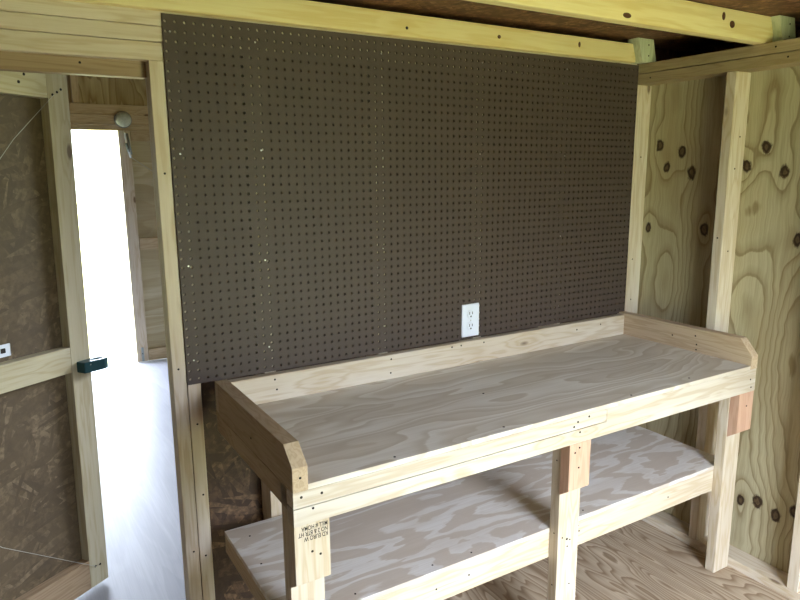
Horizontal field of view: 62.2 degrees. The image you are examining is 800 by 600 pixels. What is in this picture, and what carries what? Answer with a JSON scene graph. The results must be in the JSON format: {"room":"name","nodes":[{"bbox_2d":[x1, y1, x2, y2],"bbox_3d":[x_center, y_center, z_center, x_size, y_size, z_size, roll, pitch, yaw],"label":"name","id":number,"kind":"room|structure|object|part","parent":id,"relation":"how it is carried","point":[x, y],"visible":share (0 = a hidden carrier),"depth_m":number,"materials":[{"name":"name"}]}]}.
{"room":"workshop shed","nodes":[
{"label":"workshop shed","id":0,"kind":"room"},
{"bbox_2d":[66,62,146,105],"bbox_3d":[-1.999,-1.669,5.200,2.570,0.508,0.015,-7,13,-30],"label":"wall","id":1,"kind":"structure","parent":0,"point":[92,89],"depth_m":5.07,"materials":[{"name":"brown wood"}]},
{"bbox_2d":[185,52,621,599],"bbox_3d":[0.181,-0.046,2.498,1.923,2.184,0.013,-7,13,-30],"label":"wall","id":2,"kind":"structure","parent":0,"point":[234,489],"depth_m":2.17,"materials":[{"name":"brown wood"}]},
{"bbox_2d":[0,51,145,78],"bbox_3d":[-1.111,-0.594,1.549,0.974,0.086,0.040,-7,13,-30],"label":"backing","id":3,"kind":"object","parent":2,"relation":"attached to","point":[9,61],"visible":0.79,"depth_m":1.70,"materials":[{"name":"beige wood"}]},
{"bbox_2d":[0,29,201,599],"bbox_3d":[-1.074,0.280,1.709,1.015,1.866,0.062,-7,13,-30],"label":"door frame","id":4,"kind":"structure","parent":2,"relation":"attached to","point":[155,81],"depth_m":1.85,"materials":[{"name":"brown wood"}]},
{"bbox_3d":[-1.075,-0.611,1.525,1.015,0.046,0.030,-7,13,-30],"label":"door header","id":5,"kind":"part","parent":4,"relation":"part of","materials":[{"name":"beige wood"}]},
{"bbox_2d":[75,358,790,599],"bbox_3d":[-1.005,1.062,2.651,4.056,0.030,6.198,-7,13,-30],"label":"floor","id":6,"kind":"structure","parent":0,"point":[132,404],"depth_m":2.74,"materials":[{"name":"brown wood"}]},
{"bbox_2d":[162,44,214,599],"bbox_3d":[-0.630,0.222,1.989,0.038,1.864,0.089,-7,13,-30],"label":"stud","id":7,"kind":"object","parent":6,"relation":"on","point":[193,391],"visible":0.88,"depth_m":2.00,"materials":[{"name":"brown wood"}]},
{"bbox_2d":[240,56,281,519],"bbox_3d":[-0.429,0.198,2.108,0.038,1.864,0.088,-7,13,-30],"label":"stud","id":8,"kind":"object","parent":6,"relation":"on","point":[272,507],"visible":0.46,"depth_m":2.15,"materials":[{"name":"brown wood"}]},
{"bbox_2d":[361,67,387,355],"bbox_3d":[-0.082,0.154,2.315,0.038,1.864,0.088,-7,13,-30],"label":"stud","id":9,"kind":"object","parent":6,"relation":"on","point":[367,67],"visible":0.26,"depth_m":2.20,"materials":[{"name":"brown wood"}]},
{"bbox_2d":[0,11,627,82],"bbox_3d":[-0.746,-0.701,1.742,3.950,0.039,0.088,-7,13,-30],"label":"plate","id":10,"kind":"object","parent":9,"relation":"on","point":[8,20],"visible":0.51,"depth_m":1.67,"materials":[{"name":"brown wood"}]},
{"bbox_2d":[0,0,636,69],"bbox_3d":[-0.747,-0.740,1.734,3.950,0.038,0.089,-7,13,-30],"label":"plate","id":11,"kind":"object","parent":10,"relation":"on","point":[60,8],"visible":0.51,"depth_m":1.69,"materials":[{"name":"brown wood"}]},
{"bbox_2d":[63,0,635,62],"bbox_3d":[-0.716,-0.784,1.684,3.858,0.070,0.040,-7,13,-30],"label":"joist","id":12,"kind":"object","parent":11,"relation":"on","point":[300,13],"visible":1,"depth_m":2.07,"materials":[{"name":"brown wood"}]},
{"bbox_2d":[161,13,638,384],"bbox_3d":[0.174,-0.352,2.318,1.869,1.025,0.007,-7,13,-30],"label":"pegboard","id":13,"kind":"object","parent":9,"relation":"attached to","point":[609,275],"visible":1,"depth_m":2.18,"materials":[{"name":"brown wood"}]},
{"bbox_2d":[461,303,478,337],"bbox_3d":[0.260,0.074,2.443,0.079,0.123,0.010,-7,13,-30],"label":"wall outlet","id":14,"kind":"object","parent":13,"relation":"attached to","point":[469,312],"visible":1,"depth_m":2.44,"materials":[{"name":"white plastic"}]},
{"bbox_2d":[467,322,473,330],"bbox_3d":[0.261,0.097,2.446,0.032,0.032,0.002,-7,13,-30],"label":"receptacle","id":15,"kind":"object","parent":14,"relation":"attached to","point":[470,325],"depth_m":2.44,"materials":[{"name":"white plastic"}]},
{"bbox_2d":[467,310,473,318],"bbox_3d":[0.261,0.052,2.437,0.032,0.032,0.002,-7,13,-30],"label":"receptacle","id":16,"kind":"object","parent":14,"relation":"attached to","point":[470,313],"depth_m":2.43,"materials":[{"name":"white plastic"}]},
{"bbox_2d":[459,75,482,340],"bbox_3d":[0.266,0.112,2.521,0.038,1.864,0.088,-7,13,-30],"label":"stud","id":17,"kind":"object","parent":6,"relation":"on","point":[465,75],"visible":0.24,"depth_m":2.42,"materials":[{"name":"brown wood"}]},
{"bbox_2d":[215,311,757,599],"bbox_3d":[0.372,0.641,2.265,1.795,0.921,0.606,-7,13,-30],"label":"workbench","id":18,"kind":"object","parent":6,"relation":"on","point":[443,471],"visible":1,"depth_m":2.07,"materials":[{"name":"brown wood"}]},
{"bbox_3d":[-0.406,0.800,1.882,0.038,0.056,0.483,-7,13,-30],"label":"shelf rail","id":19,"kind":"part","parent":18,"relation":"part of","materials":[{"name":"brown wood"}]},
{"bbox_3d":[-0.391,0.412,1.775,0.038,0.056,0.564,-7,13,-30],"label":"rail","id":20,"kind":"part","parent":18,"relation":"part of","materials":[{"name":"brown wood"}]},
{"bbox_3d":[-0.231,0.823,1.639,0.088,0.813,0.038,-7,13,-30],"label":"leg","id":21,"kind":"part","parent":18,"relation":"part of","materials":[{"name":"brown wood"}]},
{"bbox_3d":[0.183,0.400,1.769,1.016,0.039,0.038,-7,13,-30],"label":"rail","id":22,"kind":"part","parent":18,"relation":"part of","materials":[{"name":"brown wood"}]},
{"bbox_3d":[0.354,0.675,2.304,1.793,0.014,0.521,-7,13,-30],"label":"shelf panel","id":23,"kind":"part","parent":18,"relation":"part of","materials":[{"name":"brown wood"}]},
{"bbox_3d":[0.516,0.380,1.970,1.793,0.083,0.038,-7,13,-30],"label":"rail","id":24,"kind":"part","parent":18,"relation":"part of","materials":[{"name":"brown wood"}]},
{"bbox_3d":[0.479,0.764,2.111,1.793,0.087,0.038,-7,13,-30],"label":"shelf rail","id":25,"kind":"part","parent":18,"relation":"part of","materials":[{"name":"brown wood"}]},
{"bbox_3d":[0.515,0.731,2.081,0.088,0.813,0.038,-7,13,-30],"label":"leg","id":26,"kind":"part","parent":18,"relation":"part of","materials":[{"name":"brown wood"}]},
{"bbox_3d":[1.228,0.643,2.504,0.088,0.813,0.038,-7,13,-30],"label":"leg","id":27,"kind":"part","parent":18,"relation":"part of","materials":[{"name":"brown wood"}]},
{"bbox_2d":[538,90,567,326],"bbox_3d":[0.614,0.069,2.727,0.038,1.864,0.088,-7,13,-30],"label":"stud","id":28,"kind":"object","parent":6,"relation":"on","point":[567,90],"visible":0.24,"depth_m":2.64,"materials":[{"name":"brown wood"}]},
{"bbox_2d":[641,511,707,553],"bbox_3d":[1.181,0.985,2.776,0.141,0.038,0.308,-7,13,-30],"label":"plate","id":29,"kind":"object","parent":6,"relation":"on","point":[667,523],"depth_m":2.81,"materials":[{"name":"brown wood"}]},
{"bbox_2d":[617,85,650,313],"bbox_3d":[1.007,0.007,2.925,0.089,1.826,0.040,-7,13,-30],"label":"stud","id":30,"kind":"object","parent":29,"relation":"on","point":[643,91],"visible":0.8,"depth_m":2.82,"materials":[{"name":"brown wood"}]},
{"bbox_2d":[689,71,750,539],"bbox_3d":[1.229,0.076,2.562,0.090,1.826,0.040,-7,13,-30],"label":"stud","id":31,"kind":"object","parent":29,"relation":"on","point":[737,90],"visible":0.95,"depth_m":2.48,"materials":[{"name":"brown wood"}]},
{"bbox_2d":[727,544,799,599],"bbox_3d":[1.355,1.038,2.495,0.142,0.038,0.338,-7,13,-30],"label":"plate","id":32,"kind":"object","parent":6,"relation":"on","point":[760,571],"depth_m":2.50,"materials":[{"name":"brown wood"}]},
{"bbox_2d":[787,476,799,591],"bbox_3d":[1.437,0.140,2.226,0.089,1.826,0.038,-7,13,-30],"label":"stud","id":33,"kind":"object","parent":32,"relation":"on","point":[793,582],"visible":1,"depth_m":2.35,"materials":[{"name":"brown wood"}]},
{"bbox_2d":[638,50,799,85],"bbox_3d":[1.591,-0.726,1.785,0.090,0.037,2.423,-7,13,-30],"label":"plate","id":34,"kind":"object","parent":33,"relation":"on","point":[786,59],"visible":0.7,"depth_m":2.40,"materials":[{"name":"beige wood"}]},
{"bbox_2d":[638,37,799,74],"bbox_3d":[1.589,-0.765,1.777,0.093,0.038,2.423,-7,13,-30],"label":"plate","id":35,"kind":"object","parent":34,"relation":"on","point":[788,45],"visible":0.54,"depth_m":2.39,"materials":[{"name":"beige wood"}]},
{"bbox_2d":[464,0,772,44],"bbox_3d":[-0.417,-0.719,1.291,3.957,0.088,0.039,-7,13,-30],"label":"joist","id":36,"kind":"object","parent":35,"relation":"on","point":[686,17],"visible":0.96,"depth_m":2.00,"materials":[{"name":"brown wood"}]},
{"bbox_2d":[628,38,655,63],"bbox_3d":[0.972,-0.997,2.657,0.116,0.088,0.055,-7,13,-30],"label":"block","id":37,"kind":"object","parent":35,"relation":"on","point":[644,49],"visible":0.91,"depth_m":2.63,"materials":[{"name":"beige wood"}]},
{"bbox_2d":[771,15,795,41],"bbox_3d":[1.318,-0.928,2.292,0.116,0.088,0.055,-7,13,-30],"label":"block","id":38,"kind":"object","parent":35,"relation":"on","point":[783,27],"visible":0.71,"depth_m":2.26,"materials":[{"name":"beige wood"}]},
{"bbox_2d":[308,0,799,50],"bbox_3d":[0.041,-0.685,0.810,4.348,0.018,2.476,-7,13,-30],"label":"ceiling","id":39,"kind":"structure","parent":0,"point":[460,10],"depth_m":2.24,"materials":[{"name":"brown wood"}]},
{"bbox_2d":[681,30,799,56],"bbox_3d":[1.888,-0.805,1.933,0.025,0.206,2.489,-7,13,-30],"label":"trim","id":40,"kind":"structure","parent":39,"relation":"attached to","point":[732,45],"depth_m":2.79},
{"bbox_2d":[637,66,799,572],"bbox_3d":[1.323,0.091,2.512,0.015,1.994,1.222,-7,13,-30],"label":"wall","id":41,"kind":"structure","parent":0,"point":[686,118],"depth_m":2.52,"materials":[{"name":"brown wood"}]},
{"bbox_3d":[-3.721,-0.483,4.364,1.473,2.489,0.015,-7,13,-30],"label":"wall","id":42,"kind":"structure","parent":0,"visible":0},
{"bbox_2d":[69,103,147,115],"bbox_3d":[-2.104,-1.464,5.119,2.875,0.076,0.038,-7,13,-30],"label":"header","id":43,"kind":"object","parent":42,"relation":"attached to","point":[74,108],"visible":0.15,"depth_m":5.02,"materials":[{"name":"brown wood"}]},
{"bbox_2d":[69,75,79,102],"bbox_3d":[-2.417,-1.663,4.904,0.051,0.396,0.046,-7,13,-30],"label":"stud","id":44,"kind":"object","parent":43,"relation":"on","point":[74,85],"visible":0.54,"depth_m":4.90,"materials":[{"name":"brown wood"}]},
{"bbox_2d":[70,124,148,130],"bbox_3d":[-2.102,-1.333,5.143,2.875,0.038,0.076,-7,13,-30],"label":"header","id":45,"kind":"object","parent":42,"relation":"attached to","point":[73,126],"visible":0.13,"depth_m":5.03,"materials":[{"name":"brown wood"}]},
{"bbox_2d":[70,114,148,125],"bbox_3d":[-2.098,-1.388,5.124,2.875,0.072,0.038,-7,13,-30],"label":"header","id":46,"kind":"object","parent":42,"relation":"attached to","point":[93,119],"visible":0.1,"depth_m":5.01,"materials":[{"name":"brown wood"}]},
{"bbox_2d":[114,111,131,127],"bbox_3d":[-2.114,-1.380,5.062,0.127,0.127,0.051,-7,13,-30],"label":"round cover","id":47,"kind":"object","parent":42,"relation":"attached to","point":[122,119],"visible":1,"depth_m":5.05,"materials":[{"name":"metal"}]},
{"bbox_2d":[117,130,166,361],"bbox_3d":[-1.695,-0.453,5.523,1.080,1.838,0.075,-7,13,-30],"label":"door leaf","id":48,"kind":"structure","parent":42,"relation":"in","point":[134,147],"depth_m":5.30,"materials":[{"name":"brown wood"}]},
{"bbox_3d":[-1.703,-1.317,5.357,0.902,0.078,0.038,-7,13,-30],"label":"rail","id":49,"kind":"part","parent":48,"relation":"part of","materials":[{"name":"brown wood"}]},
{"bbox_3d":[-1.710,-0.458,5.548,1.069,1.838,0.015,-7,13,-30],"label":"panel","id":50,"kind":"part","parent":48,"relation":"part of","materials":[{"name":"brown wood"}]},
{"bbox_3d":[-1.697,-0.494,5.518,0.902,0.091,0.038,-7,13,-30],"label":"rail","id":51,"kind":"part","parent":48,"relation":"part of","materials":[{"name":"brown wood"}]},
{"bbox_3d":[-1.690,0.402,5.693,0.902,0.094,0.038,-7,13,-30],"label":"rail","id":52,"kind":"part","parent":48,"relation":"part of","materials":[{"name":"brown wood"}]},
{"label":"outside","id":53,"kind":"structure","parent":0,"visible":0},
{"bbox_2d":[77,200,136,363],"bbox_3d":[-12.779,-2.422,21.897,76.200,0.025,39.383,-7,13,-30],"label":"ground","id":54,"kind":"structure","parent":53,"point":[104,253],"depth_m":10.70,"materials":[{"name":"white"}]},
{"bbox_3d":[-1.974,0.220,1.221,1.125,2.184,0.013,-7,13,-30],"label":"wall","id":55,"kind":"structure","parent":0,"visible":0},
{"bbox_2d":[0,71,107,599],"bbox_3d":[-1.287,0.222,1.974,0.101,1.834,0.946,4,11,24],"label":"door leaf","id":56,"kind":"structure","parent":55,"relation":"in","point":[53,544],"depth_m":2.22,"materials":[{"name":"wood"}]},
{"bbox_3d":[-1.311,-0.638,1.815,0.038,0.084,0.742,4,11,24],"label":"rail","id":57,"kind":"part","parent":56,"relation":"part of","materials":[{"name":"beige wood"}]},
{"bbox_3d":[-1.311,0.267,1.975,0.038,0.090,0.742,4,11,24],"label":"rail","id":58,"kind":"part","parent":56,"relation":"part of","materials":[{"name":"beige wood"}]},
{"bbox_3d":[-1.311,1.071,2.117,0.038,0.112,0.742,4,11,24],"label":"rail","id":59,"kind":"part","parent":56,"relation":"part of","materials":[{"name":"brown wood"}]}
]}

